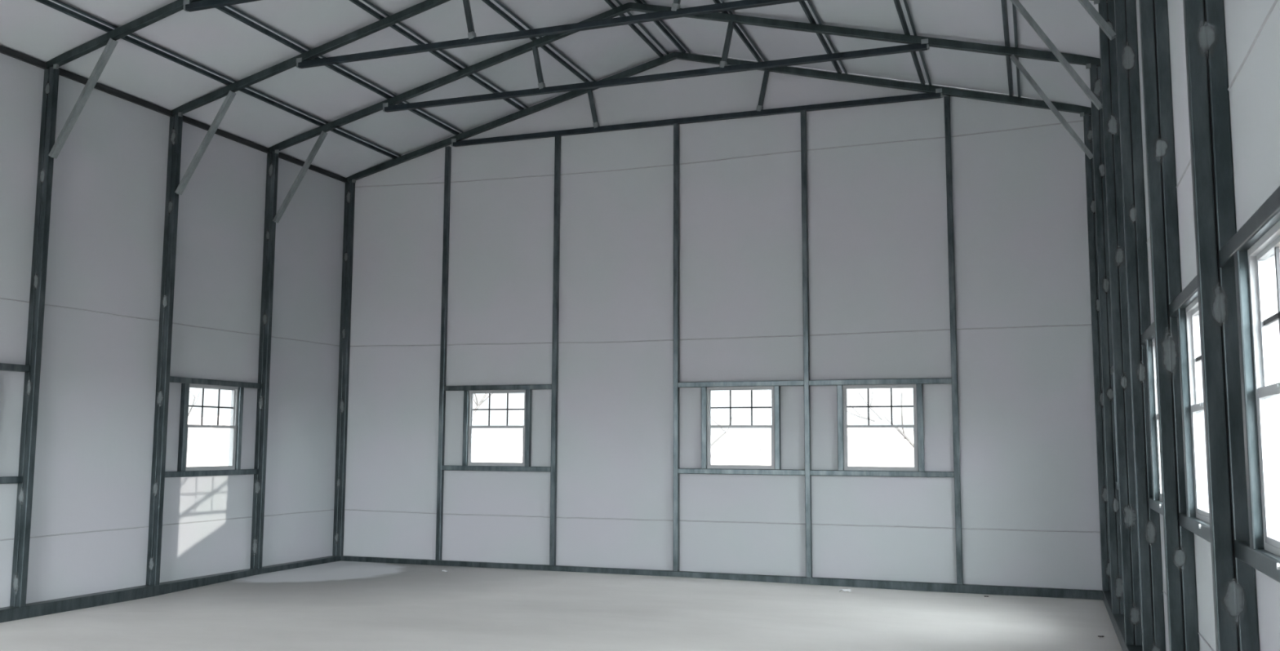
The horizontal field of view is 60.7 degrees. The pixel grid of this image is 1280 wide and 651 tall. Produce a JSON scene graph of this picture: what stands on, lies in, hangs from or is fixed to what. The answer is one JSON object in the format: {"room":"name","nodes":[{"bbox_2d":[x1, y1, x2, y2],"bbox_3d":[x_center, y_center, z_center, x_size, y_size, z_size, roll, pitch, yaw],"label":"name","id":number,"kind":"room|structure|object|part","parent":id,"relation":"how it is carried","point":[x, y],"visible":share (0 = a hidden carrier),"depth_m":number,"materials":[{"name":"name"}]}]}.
{"room":"empty warehouse","nodes":[
{"label":"empty warehouse","id":0,"kind":"room"},
{"bbox_2d":[0,53,345,608],"bbox_3d":[-6.274,-0.183,7.669,0.040,4.952,13.955,-2,-7,20],"label":"wall","id":1,"kind":"structure","parent":0,"point":[91,504],"depth_m":11.04,"materials":[{"name":"white metal"}]},
{"bbox_2d":[0,363,29,484],"bbox_3d":[-5.716,0.796,8.984,0.060,1.040,1.486,-2,-7,20],"label":"framing","id":2,"kind":"object","parent":1,"relation":"attached to","point":[3,366],"visible":1,"depth_m":9.55,"materials":[{"name":"grey metal"}]},
{"bbox_3d":[-5.718,1.284,8.932,0.060,0.060,1.486,-2,-7,20],"label":"sill rail","id":3,"kind":"part","parent":2,"relation":"part of","materials":[{"name":"grey metal"}]},
{"bbox_3d":[-5.714,0.309,9.037,0.060,0.060,1.486,-2,-7,20],"label":"header rail","id":4,"kind":"part","parent":2,"relation":"part of","materials":[{"name":"grey metal"}]},
{"bbox_2d":[0,44,348,182],"bbox_3d":[-6.234,-2.615,7.920,0.035,0.055,13.955,-2,-7,20],"label":"trim","id":5,"kind":"structure","parent":1,"relation":"attached to","point":[3,50],"depth_m":11.23,"materials":[{"name":"black metal"}]},
{"bbox_2d":[164,376,261,478],"bbox_3d":[-4.656,1.112,11.882,0.060,1.040,1.486,-2,-7,20],"label":"framing","id":6,"kind":"object","parent":1,"relation":"attached to","point":[181,473],"visible":1,"depth_m":11.68,"materials":[{"name":"grey metal"}]},
{"bbox_3d":[-4.657,1.599,11.829,0.060,0.060,1.486,-2,-7,20],"label":"sill rail","id":7,"kind":"part","parent":6,"relation":"part of","materials":[{"name":"grey metal"}]},
{"bbox_2d":[185,383,238,471],"bbox_3d":[-4.685,1.113,11.894,0.087,0.980,0.844,-2,-7,20],"label":"window","id":8,"kind":"structure","parent":6,"relation":"attached to","point":[234,395],"depth_m":12.10,"materials":[{"name":"white plastic"}]},
{"bbox_3d":[-4.666,1.317,11.864,0.017,0.466,0.740,-2,-7,20],"label":"sash","id":9,"kind":"part","parent":8,"relation":"part of","materials":[{"name":"glass"}]},
{"bbox_2d":[188,388,233,425],"bbox_3d":[-4.683,0.891,11.917,0.009,0.396,0.708,-2,-7,20],"label":"grille","id":10,"kind":"object","parent":8,"relation":"attached to","point":[232,394],"depth_m":12.04,"materials":[{"name":"grey metal"}]},
{"bbox_3d":[-4.683,0.895,11.917,0.022,0.436,0.740,-2,-7,20],"label":"sash","id":11,"kind":"part","parent":8,"relation":"part of","materials":[{"name":"glass"}]},
{"bbox_3d":[-4.654,0.625,11.934,0.060,0.060,1.486,-2,-7,20],"label":"header rail","id":12,"kind":"part","parent":6,"relation":"part of","materials":[{"name":"grey metal"}]},
{"bbox_2d":[0,0,1100,177],"bbox_3d":[-1.953,-3.426,6.436,9.214,1.267,14.005,-2,-7,20],"label":"ceiling","id":13,"kind":"structure","parent":0,"point":[211,38],"depth_m":11.19,"materials":[{"name":"white metal"}]},
{"bbox_2d":[35,0,400,159],"bbox_3d":[-5.510,-2.897,7.690,0.113,0.055,13.943,-2,-7,20],"label":"roof purlin","id":14,"kind":"structure","parent":13,"relation":"attached to","point":[47,2],"depth_m":10.85,"materials":[{"name":"black metal"}]},
{"bbox_2d":[215,5,462,135],"bbox_3d":[-4.657,-3.155,7.405,0.113,0.055,13.943,-2,-7,20],"label":"roof purlin","id":15,"kind":"structure","parent":13,"relation":"attached to","point":[224,9],"depth_m":11.41,"materials":[{"name":"grey metal"}]},
{"bbox_2d":[349,0,528,110],"bbox_3d":[-3.803,-3.413,7.121,0.113,0.055,13.943,-2,-7,20],"label":"roof purlin","id":16,"kind":"structure","parent":13,"relation":"attached to","point":[357,2],"depth_m":11.65,"materials":[{"name":"grey metal"}]},
{"bbox_2d":[481,0,595,82],"bbox_3d":[-2.950,-3.671,6.837,0.113,0.055,13.943,-2,-7,20],"label":"roof purlin","id":17,"kind":"structure","parent":13,"relation":"attached to","point":[488,2],"depth_m":12.05,"materials":[{"name":"grey metal"}]},
{"bbox_2d":[604,0,668,57],"bbox_3d":[-2.074,-3.936,6.546,0.113,0.055,13.943,-2,-7,20],"label":"roof purlin","id":18,"kind":"structure","parent":13,"relation":"attached to","point":[609,2],"depth_m":12.35,"materials":[{"name":"grey metal"}]},
{"bbox_2d":[634,0,689,53],"bbox_3d":[-1.821,-3.945,6.454,0.113,0.055,13.943,-2,-7,20],"label":"roof purlin","id":19,"kind":"structure","parent":13,"relation":"attached to","point":[658,23],"depth_m":12.36,"materials":[{"name":"grey metal"}]},
{"bbox_2d":[712,0,766,62],"bbox_3d":[-0.947,-3.741,6.112,0.113,0.055,13.943,-2,-7,20],"label":"roof purlin","id":20,"kind":"structure","parent":13,"relation":"attached to","point":[735,28],"depth_m":11.88,"materials":[{"name":"grey metal"}]},
{"bbox_2d":[799,0,847,74],"bbox_3d":[-0.096,-3.542,5.779,0.113,0.055,13.943,-2,-7,20],"label":"roof purlin","id":21,"kind":"structure","parent":13,"relation":"attached to","point":[802,3],"depth_m":11.17,"materials":[{"name":"grey metal"}]},
{"bbox_2d":[893,0,931,85],"bbox_3d":[0.756,-3.344,5.446,0.113,0.055,13.943,-2,-7,20],"label":"roof purlin","id":22,"kind":"structure","parent":13,"relation":"attached to","point":[897,3],"depth_m":10.41,"materials":[{"name":"grey metal"}]},
{"bbox_2d":[1000,0,1020,97],"bbox_3d":[1.607,-3.146,5.112,0.113,0.055,13.943,-2,-7,20],"label":"roof purlin","id":23,"kind":"structure","parent":13,"relation":"attached to","point":[1004,6],"depth_m":9.98,"materials":[{"name":"grey metal"}]},
{"bbox_2d":[0,561,1122,650],"bbox_3d":[-1.976,2.227,5.826,9.244,0.200,14.040,-2,-7,20],"label":"floor","id":24,"kind":"structure","parent":0,"point":[337,606],"depth_m":9.49,"materials":[{"name":"concrete"}]},
{"bbox_2d":[0,555,340,623],"bbox_3d":[-6.211,2.276,7.379,0.124,0.120,13.953,-2,-7,20],"label":"base rail","id":25,"kind":"object","parent":24,"relation":"on","point":[9,614],"visible":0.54,"depth_m":10.68,"materials":[{"name":"grey metal"}]},
{"bbox_2d":[9,0,1165,650],"bbox_3d":[-1.177,-0.711,8.317,9.162,6.061,0.068,-2,-7,20],"label":"steel frame","id":26,"kind":"object","parent":25,"relation":"on","point":[1148,534],"visible":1,"depth_m":6.87,"materials":[{"name":"grey metal"}]},
{"bbox_3d":[-5.417,0.041,9.789,0.122,4.847,0.060,-2,-7,20],"label":"leg","id":27,"kind":"part","parent":26,"relation":"part of","materials":[{"name":"grey metal"}]},
{"bbox_3d":[-5.346,-2.372,10.002,0.040,0.040,0.024,-2,-7,20],"label":"weld plate","id":28,"kind":"part","parent":26,"relation":"part of","materials":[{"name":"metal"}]},
{"bbox_3d":[3.060,-0.256,6.719,0.122,4.847,0.060,-2,-7,20],"label":"leg","id":29,"kind":"part","parent":26,"relation":"part of","materials":[{"name":"black metal"}]},
{"bbox_2d":[146,0,1142,646],"bbox_3d":[-0.647,-0.553,9.766,9.162,6.061,0.068,-2,-7,20],"label":"steel frame","id":30,"kind":"object","parent":25,"relation":"on","point":[1118,297],"visible":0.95,"depth_m":9.77,"materials":[{"name":"grey metal"}]},
{"bbox_3d":[-4.887,0.198,11.237,0.122,4.847,0.060,-2,-7,20],"label":"leg","id":31,"kind":"part","parent":30,"relation":"part of","materials":[{"name":"grey metal"}]},
{"bbox_3d":[-4.816,-2.214,11.451,0.040,0.040,0.024,-2,-7,20],"label":"weld plate","id":32,"kind":"part","parent":30,"relation":"part of","materials":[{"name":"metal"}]},
{"bbox_3d":[-1.630,-2.953,10.389,0.146,0.485,0.050,-2,-7,20],"label":"web post","id":33,"kind":"part","parent":30,"relation":"part of","materials":[{"name":"grey metal"}]},
{"bbox_3d":[0.357,-3.023,9.669,0.146,0.485,0.050,-2,-7,20],"label":"web post","id":34,"kind":"part","parent":30,"relation":"part of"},
{"bbox_3d":[3.523,-2.505,8.431,0.040,0.040,0.024,-2,-7,20],"label":"weld plate","id":35,"kind":"part","parent":30,"relation":"part of","materials":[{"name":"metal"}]},
{"bbox_3d":[3.590,-0.098,8.168,0.122,4.847,0.060,-2,-7,20],"label":"leg","id":36,"kind":"part","parent":30,"relation":"part of","materials":[{"name":"black metal"}]},
{"bbox_2d":[249,2,1124,614],"bbox_3d":[-0.117,-0.395,11.214,9.162,6.061,0.068,-2,-7,20],"label":"steel frame","id":37,"kind":"object","parent":25,"relation":"on","point":[915,43],"visible":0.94,"depth_m":11.09,"materials":[{"name":"grey metal"}]},
{"bbox_3d":[-4.357,0.356,12.686,0.122,4.847,0.060,-2,-7,20],"label":"leg","id":38,"kind":"part","parent":37,"relation":"part of","materials":[{"name":"grey metal"}]},
{"bbox_3d":[-1.100,-2.795,11.838,0.146,0.485,0.050,-2,-7,20],"label":"web post","id":39,"kind":"part","parent":37,"relation":"part of","materials":[{"name":"grey metal"}]},
{"bbox_3d":[0.888,-2.865,11.118,0.146,0.485,0.050,-2,-7,20],"label":"web post","id":40,"kind":"part","parent":37,"relation":"part of","materials":[{"name":"grey metal"}]},
{"bbox_3d":[4.053,-2.347,9.880,0.040,0.040,0.024,-2,-7,20],"label":"weld plate","id":41,"kind":"part","parent":37,"relation":"part of","materials":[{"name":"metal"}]},
{"bbox_3d":[4.120,0.060,9.617,0.122,4.847,0.060,-2,-7,20],"label":"leg","id":42,"kind":"part","parent":37,"relation":"part of","materials":[{"name":"grey metal"}]},
{"bbox_2d":[1138,0,1199,650],"bbox_3d":[-1.707,-0.869,6.869,9.162,6.061,0.068,-2,-7,20],"label":"steel frame","id":43,"kind":"object","parent":25,"relation":"on","point":[1179,542],"visible":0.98,"depth_m":5.21,"materials":[{"name":"grey metal"}]},
{"bbox_2d":[1182,0,1259,650],"bbox_3d":[-2.237,-1.027,5.420,9.162,6.061,0.068,-2,-7,20],"label":"steel column","id":44,"kind":"structure","parent":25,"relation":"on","point":[1234,585],"depth_m":3.74,"materials":[{"name":"grey metal"}]},
{"bbox_2d":[340,555,1102,600],"bbox_3d":[0.402,2.821,12.336,8.894,0.092,0.060,-2,-7,20],"label":"base rail","id":45,"kind":"object","parent":24,"relation":"on","point":[880,584],"visible":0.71,"depth_m":11.84,"materials":[{"name":"grey metal"}]},
{"bbox_2d":[435,146,451,560],"bbox_3d":[-2.455,0.299,13.656,0.060,5.184,0.060,-2,-7,20],"label":"wall post","id":46,"kind":"object","parent":45,"relation":"on","point":[447,149],"visible":1,"depth_m":13.63,"materials":[{"name":"grey metal"}]},
{"bbox_2d":[549,135,560,566],"bbox_3d":[-1.018,0.249,13.136,0.060,5.184,0.060,-2,-7,20],"label":"wall post","id":47,"kind":"object","parent":45,"relation":"on","point":[557,138],"visible":1,"depth_m":13.11,"materials":[{"name":"grey metal"}]},
{"bbox_2d":[673,123,679,572],"bbox_3d":[0.420,0.198,12.615,0.060,5.184,0.060,-2,-7,20],"label":"wall post","id":48,"kind":"object","parent":45,"relation":"on","point":[676,126],"visible":1,"depth_m":12.58,"materials":[{"name":"grey metal"}]},
{"bbox_2d":[332,51,1111,591],"bbox_3d":[0.413,-0.238,12.662,9.162,6.061,0.067,-2,-7,20],"label":"steel frame","id":49,"kind":"object","parent":45,"relation":"on","point":[931,91],"visible":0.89,"depth_m":12.72,"materials":[{"name":"grey metal"}]},
{"bbox_3d":[-3.827,0.514,14.135,0.122,4.847,0.060,-2,-7,20],"label":"leg","id":50,"kind":"part","parent":49,"relation":"part of","materials":[{"name":"grey metal"}]},
{"bbox_3d":[-0.570,-2.638,13.286,0.146,0.485,0.050,-2,-7,20],"label":"web post","id":51,"kind":"part","parent":49,"relation":"part of","materials":[{"name":"black metal"}]},
{"bbox_3d":[1.418,-2.707,12.567,0.146,0.485,0.050,-2,-7,20],"label":"web post","id":52,"kind":"part","parent":49,"relation":"part of","materials":[{"name":"black metal"}]},
{"bbox_3d":[4.650,0.218,11.065,0.122,4.847,0.060,-2,-7,20],"label":"leg","id":53,"kind":"part","parent":49,"relation":"part of","materials":[{"name":"grey metal"}]},
{"bbox_2d":[800,110,812,577],"bbox_3d":[1.842,0.149,12.100,0.060,5.184,0.060,-2,-7,20],"label":"wall post","id":54,"kind":"object","parent":45,"relation":"on","point":[803,113],"visible":1,"depth_m":12.07,"materials":[{"name":"grey metal"}]},
{"bbox_2d":[943,95,963,585],"bbox_3d":[3.317,0.097,11.566,0.060,5.184,0.060,-2,-7,20],"label":"wall post","id":55,"kind":"object","parent":45,"relation":"on","point":[946,99],"visible":1,"depth_m":11.53,"materials":[{"name":"grey metal"}]},
{"bbox_2d":[839,589,850,592],"bbox_3d":[2.104,2.721,11.215,0.117,0.030,0.070,-2,-7,20],"label":"paper scrap","id":56,"kind":"object","parent":24,"relation":"on","point":[843,590],"visible":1,"depth_m":11.20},
{"bbox_2d":[1102,591,1142,650],"bbox_3d":[2.265,1.980,4.310,0.124,0.120,13.953,-2,-7,20],"label":"base rail","id":57,"kind":"object","parent":24,"relation":"on","point":[1117,620],"visible":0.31,"depth_m":8.92,"materials":[{"name":"grey metal"}]},
{"bbox_2d":[342,49,1102,591],"bbox_3d":[0.429,-0.222,12.705,9.144,6.159,0.041,-2,-7,20],"label":"wall","id":58,"kind":"structure","parent":0,"point":[878,256],"depth_m":12.46,"materials":[{"name":"white metal"}]},
{"bbox_2d":[441,384,551,471],"bbox_3d":[-1.740,1.247,13.291,1.469,1.040,0.060,-2,-7,20],"label":"framing","id":59,"kind":"object","parent":58,"relation":"attached to","point":[529,388],"visible":1,"depth_m":13.23,"materials":[{"name":"grey metal"}]},
{"bbox_3d":[-1.742,1.734,13.239,1.469,0.060,0.060,-2,-7,20],"label":"sill rail","id":60,"kind":"part","parent":59,"relation":"part of","materials":[{"name":"grey metal"}]},
{"bbox_2d":[467,390,525,466],"bbox_3d":[-1.730,1.250,13.321,0.844,0.980,0.087,-2,-7,20],"label":"window","id":61,"kind":"structure","parent":59,"relation":"attached to","point":[471,409],"depth_m":13.34,"materials":[{"name":"white plastic"}]},
{"bbox_3d":[-1.738,1.452,13.279,0.740,0.466,0.017,-2,-7,20],"label":"sash","id":62,"kind":"part","parent":61,"relation":"part of","materials":[{"name":"glass"}]},
{"bbox_3d":[-1.729,1.032,13.344,0.740,0.436,0.022,-2,-7,20],"label":"sash","id":63,"kind":"part","parent":61,"relation":"part of","materials":[{"name":"glass"}]},
{"bbox_2d":[472,393,524,426],"bbox_3d":[-1.729,1.028,13.344,0.708,0.396,0.009,-2,-7,20],"label":"grille","id":64,"kind":"object","parent":61,"relation":"attached to","point":[489,409],"depth_m":13.37,"materials":[{"name":"grey metal"}]},
{"bbox_3d":[-1.738,0.760,13.344,1.469,0.060,0.060,-2,-7,20],"label":"header rail","id":65,"kind":"part","parent":59,"relation":"part of","materials":[{"name":"grey metal"}]},
{"bbox_2d":[678,380,804,475],"bbox_3d":[1.127,1.147,12.253,1.453,1.040,0.060,-2,-7,20],"label":"framing","id":66,"kind":"object","parent":58,"relation":"attached to","point":[704,385],"visible":1,"depth_m":12.21,"materials":[{"name":"grey metal"}]},
{"bbox_2d":[706,386,774,469],"bbox_3d":[1.138,1.150,12.283,0.844,0.980,0.087,-2,-7,20],"label":"window","id":67,"kind":"structure","parent":66,"relation":"attached to","point":[709,426],"depth_m":12.28,"materials":[{"name":"white plastic"}]},
{"bbox_3d":[1.130,1.352,12.241,0.740,0.466,0.017,-2,-7,20],"label":"sash","id":68,"kind":"part","parent":67,"relation":"part of","materials":[{"name":"glass"}]},
{"bbox_3d":[1.138,0.931,12.306,0.740,0.436,0.022,-2,-7,20],"label":"sash","id":69,"kind":"part","parent":67,"relation":"part of","materials":[{"name":"glass"}]},
{"bbox_2d":[711,390,771,425],"bbox_3d":[1.138,0.927,12.306,0.708,0.396,0.009,-2,-7,20],"label":"grille","id":70,"kind":"object","parent":67,"relation":"attached to","point":[730,407],"depth_m":12.33,"materials":[{"name":"grey metal"}]},
{"bbox_3d":[1.129,0.660,12.306,1.453,0.060,0.060,-2,-7,20],"label":"header rail","id":71,"kind":"part","parent":66,"relation":"part of","materials":[{"name":"grey metal"}]},
{"bbox_3d":[1.125,1.634,12.201,1.453,0.060,0.060,-2,-7,20],"label":"sill rail","id":72,"kind":"part","parent":66,"relation":"part of","materials":[{"name":"grey metal"}]},
{"bbox_2d":[808,377,954,477],"bbox_3d":[2.575,1.096,11.729,1.510,1.040,0.060,-2,-7,20],"label":"framing","id":73,"kind":"object","parent":58,"relation":"attached to","point":[918,382],"visible":1,"depth_m":11.69,"materials":[{"name":"grey metal"}]},
{"bbox_2d":[842,384,918,471],"bbox_3d":[2.586,1.100,11.758,0.844,0.980,0.087,-2,-7,20],"label":"window","id":74,"kind":"structure","parent":73,"relation":"attached to","point":[845,388],"depth_m":11.74,"materials":[{"name":"white plastic"}]},
{"bbox_3d":[2.587,0.881,11.781,0.740,0.436,0.022,-2,-7,20],"label":"sash","id":75,"kind":"part","parent":74,"relation":"part of","materials":[{"name":"glass"}]},
{"bbox_2d":[846,388,913,425],"bbox_3d":[2.587,0.877,11.781,0.708,0.396,0.009,-2,-7,20],"label":"grille","id":76,"kind":"object","parent":74,"relation":"attached to","point":[891,406],"depth_m":11.80,"materials":[{"name":"grey metal"}]},
{"bbox_3d":[2.578,1.301,11.716,0.740,0.466,0.017,-2,-7,20],"label":"sash","id":77,"kind":"part","parent":74,"relation":"part of","materials":[{"name":"glass"}]},
{"bbox_3d":[2.578,0.609,11.781,1.510,0.060,0.060,-2,-7,20],"label":"header rail","id":78,"kind":"part","parent":73,"relation":"part of","materials":[{"name":"grey metal"}]},
{"bbox_3d":[2.574,1.584,11.676,1.510,0.060,0.060,-2,-7,20],"label":"sill rail","id":79,"kind":"part","parent":73,"relation":"part of","materials":[{"name":"grey metal"}]},
{"bbox_2d":[1135,0,1279,650],"bbox_3d":[2.347,-0.484,4.548,0.040,4.952,13.955,-2,-7,20],"label":"wall","id":80,"kind":"structure","parent":0,"point":[1252,27],"depth_m":3.63,"materials":[{"name":"grey metal"}]},
{"bbox_2d":[1110,365,1118,489],"bbox_3d":[3.878,0.814,8.792,0.067,1.040,1.486,-2,-7,20],"label":"framing","id":81,"kind":"object","parent":80,"relation":"attached to","point":[1112,367],"visible":0.22,"depth_m":9.19,"materials":[{"name":"grey metal"}]},
{"bbox_3d":[3.883,0.327,8.843,0.060,0.060,1.486,-2,-7,20],"label":"header rail","id":82,"kind":"part","parent":81,"relation":"part of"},
{"bbox_3d":[3.879,1.301,8.738,0.060,0.060,1.486,-2,-7,20],"label":"sill rail","id":83,"kind":"part","parent":81,"relation":"part of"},
{"bbox_2d":[1141,322,1162,515],"bbox_3d":[2.818,0.498,5.894,0.067,1.040,1.486,-2,-7,20],"label":"framing","id":84,"kind":"object","parent":80,"relation":"attached to","point":[1154,504],"visible":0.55,"depth_m":6.27,"materials":[{"name":"grey metal"}]},
{"bbox_3d":[2.823,0.011,5.946,0.060,0.060,1.486,-2,-7,20],"label":"header rail","id":85,"kind":"part","parent":84,"relation":"part of","materials":[{"name":"grey metal"}]},
{"bbox_3d":[2.819,0.985,5.841,0.060,0.060,1.486,-2,-7,20],"label":"sill rail","id":86,"kind":"part","parent":84,"relation":"part of","materials":[{"name":"grey metal"}]},
{"bbox_2d":[1151,337,1162,502],"bbox_3d":[2.851,0.497,5.884,0.087,0.980,0.844,-2,-7,20],"label":"window","id":87,"kind":"structure","parent":84,"relation":"attached to","point":[1153,340],"depth_m":6.23,"materials":[{"name":"white plastic"}]},
{"bbox_3d":[2.831,0.702,5.869,0.017,0.466,0.740,-2,-7,20],"label":"sash","id":88,"kind":"part","parent":87,"relation":"part of","materials":[{"name":"glass"}]},
{"bbox_2d":[1168,275,1210,542],"bbox_3d":[2.288,0.340,4.446,0.067,1.040,1.486,-2,-7,20],"label":"framing","id":89,"kind":"object","parent":80,"relation":"attached to","point":[1188,521],"visible":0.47,"depth_m":4.81,"materials":[{"name":"grey metal"}]},
{"bbox_3d":[2.293,-0.147,4.497,0.060,0.060,1.486,-2,-7,20],"label":"header rail","id":90,"kind":"part","parent":89,"relation":"part of","materials":[{"name":"black metal"}]},
{"bbox_3d":[2.289,0.828,4.392,0.060,0.060,1.486,-2,-7,20],"label":"sill rail","id":91,"kind":"part","parent":89,"relation":"part of","materials":[{"name":"grey metal"}]},
{"bbox_2d":[1185,297,1209,524],"bbox_3d":[2.321,0.339,4.435,0.087,0.980,0.844,-2,-7,20],"label":"window","id":92,"kind":"structure","parent":89,"relation":"attached to","point":[1199,455],"depth_m":4.77,"materials":[{"name":"glass"}]},
{"bbox_3d":[2.321,0.121,4.459,0.022,0.436,0.740,-2,-7,20],"label":"sash","id":93,"kind":"part","parent":92,"relation":"part of","materials":[{"name":"glass"}]},
{"bbox_2d":[1195,355,1201,361],"bbox_3d":[2.321,0.117,4.460,0.009,0.396,0.708,-2,-7,20],"label":"grille","id":94,"kind":"object","parent":92,"relation":"attached to","point":[1198,358],"depth_m":4.73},
{"bbox_3d":[2.300,0.544,4.420,0.017,0.466,0.740,-2,-7,20],"label":"sash","id":95,"kind":"part","parent":92,"relation":"part of","materials":[{"name":"glass"}]},
{"bbox_2d":[1218,186,1279,583],"bbox_3d":[1.758,0.182,2.997,0.067,1.040,1.486,-2,-7,20],"label":"framing","id":96,"kind":"object","parent":80,"relation":"attached to","point":[1252,553],"visible":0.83,"depth_m":3.36,"materials":[{"name":"grey metal"}]},
{"bbox_3d":[1.763,-0.305,3.048,0.060,0.060,1.486,-2,-7,20],"label":"header rail","id":97,"kind":"part","parent":96,"relation":"part of","materials":[{"name":"black metal"}]},
{"bbox_3d":[1.759,0.670,2.943,0.060,0.060,1.486,-2,-7,20],"label":"sill rail","id":98,"kind":"part","parent":96,"relation":"part of","materials":[{"name":"grey metal"}]},
{"bbox_2d":[1247,220,1279,556],"bbox_3d":[1.791,0.181,2.987,0.087,0.980,0.844,-2,-7,20],"label":"window","id":99,"kind":"structure","parent":96,"relation":"attached to","point":[1264,257],"depth_m":3.32,"materials":[{"name":"glass"}]},
{"bbox_3d":[1.791,-0.037,3.010,0.022,0.436,0.740,-2,-7,20],"label":"sash","id":100,"kind":"part","parent":99,"relation":"part of","materials":[{"name":"white plastic"}]},
{"bbox_3d":[1.770,0.386,2.972,0.017,0.466,0.740,-2,-7,20],"label":"sash","id":101,"kind":"part","parent":99,"relation":"part of","materials":[{"name":"glass"}]},
{"bbox_2d":[1263,246,1279,336],"bbox_3d":[1.791,-0.041,3.011,0.009,0.396,0.708,-2,-7,20],"label":"grille","id":102,"kind":"object","parent":99,"relation":"attached to","point":[1268,318],"depth_m":3.34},
{"label":"outside","id":103,"kind":"structure","parent":0,"visible":0},
{"bbox_3d":[12.777,6.766,44.874,310.000,0.440,370.000,-2,-7,20],"label":"ground","id":104,"kind":"structure","parent":103,"visible":0},
{"bbox_2d":[187,388,202,417],"bbox_3d":[-12.086,2.082,28.117,2.083,5.132,3.657,6,-8,-41],"label":"bare tree","id":105,"kind":"object","parent":104,"relation":"on","point":[189,388],"visible":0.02,"depth_m":29.09,"materials":[{"name":"grey plant"}]},
{"bbox_2d":[473,393,493,414],"bbox_3d":[-4.846,1.765,28.864,3.862,5.980,2.349,2,-6,-18],"label":"bare tree","id":106,"kind":"object","parent":104,"relation":"on","point":[482,401],"visible":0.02,"depth_m":28.79,"materials":[{"name":"grey plant"}]},
{"bbox_2d":[711,413,764,451],"bbox_3d":[-0.797,1.345,24.536,5.566,5.965,5.572,6,-8,-41],"label":"bare tree","id":107,"kind":"object","parent":104,"relation":"on","point":[713,420],"visible":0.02,"depth_m":24.73,"materials":[{"name":"grey plant"}]},
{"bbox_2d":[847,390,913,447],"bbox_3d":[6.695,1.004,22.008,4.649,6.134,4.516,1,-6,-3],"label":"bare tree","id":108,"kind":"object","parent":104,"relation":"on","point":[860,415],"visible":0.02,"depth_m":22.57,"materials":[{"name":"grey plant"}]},
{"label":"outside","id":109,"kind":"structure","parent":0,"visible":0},
{"bbox_2d":[471,424,914,467],"bbox_3d":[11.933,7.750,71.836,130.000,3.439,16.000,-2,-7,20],"label":"window panes","id":110,"kind":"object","parent":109,"point":[873,446],"visible":0.12,"depth_m":69.27,"materials":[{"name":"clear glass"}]},
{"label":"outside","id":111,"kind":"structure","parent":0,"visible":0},
{"bbox_2d":[186,413,230,466],"bbox_3d":[-47.615,4.050,45.860,16.000,4.770,110.000,-2,-7,20],"label":"hill","id":112,"kind":"structure","parent":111,"point":[206,446],"depth_m":76.45,"materials":[{"name":"white"}]}
]}

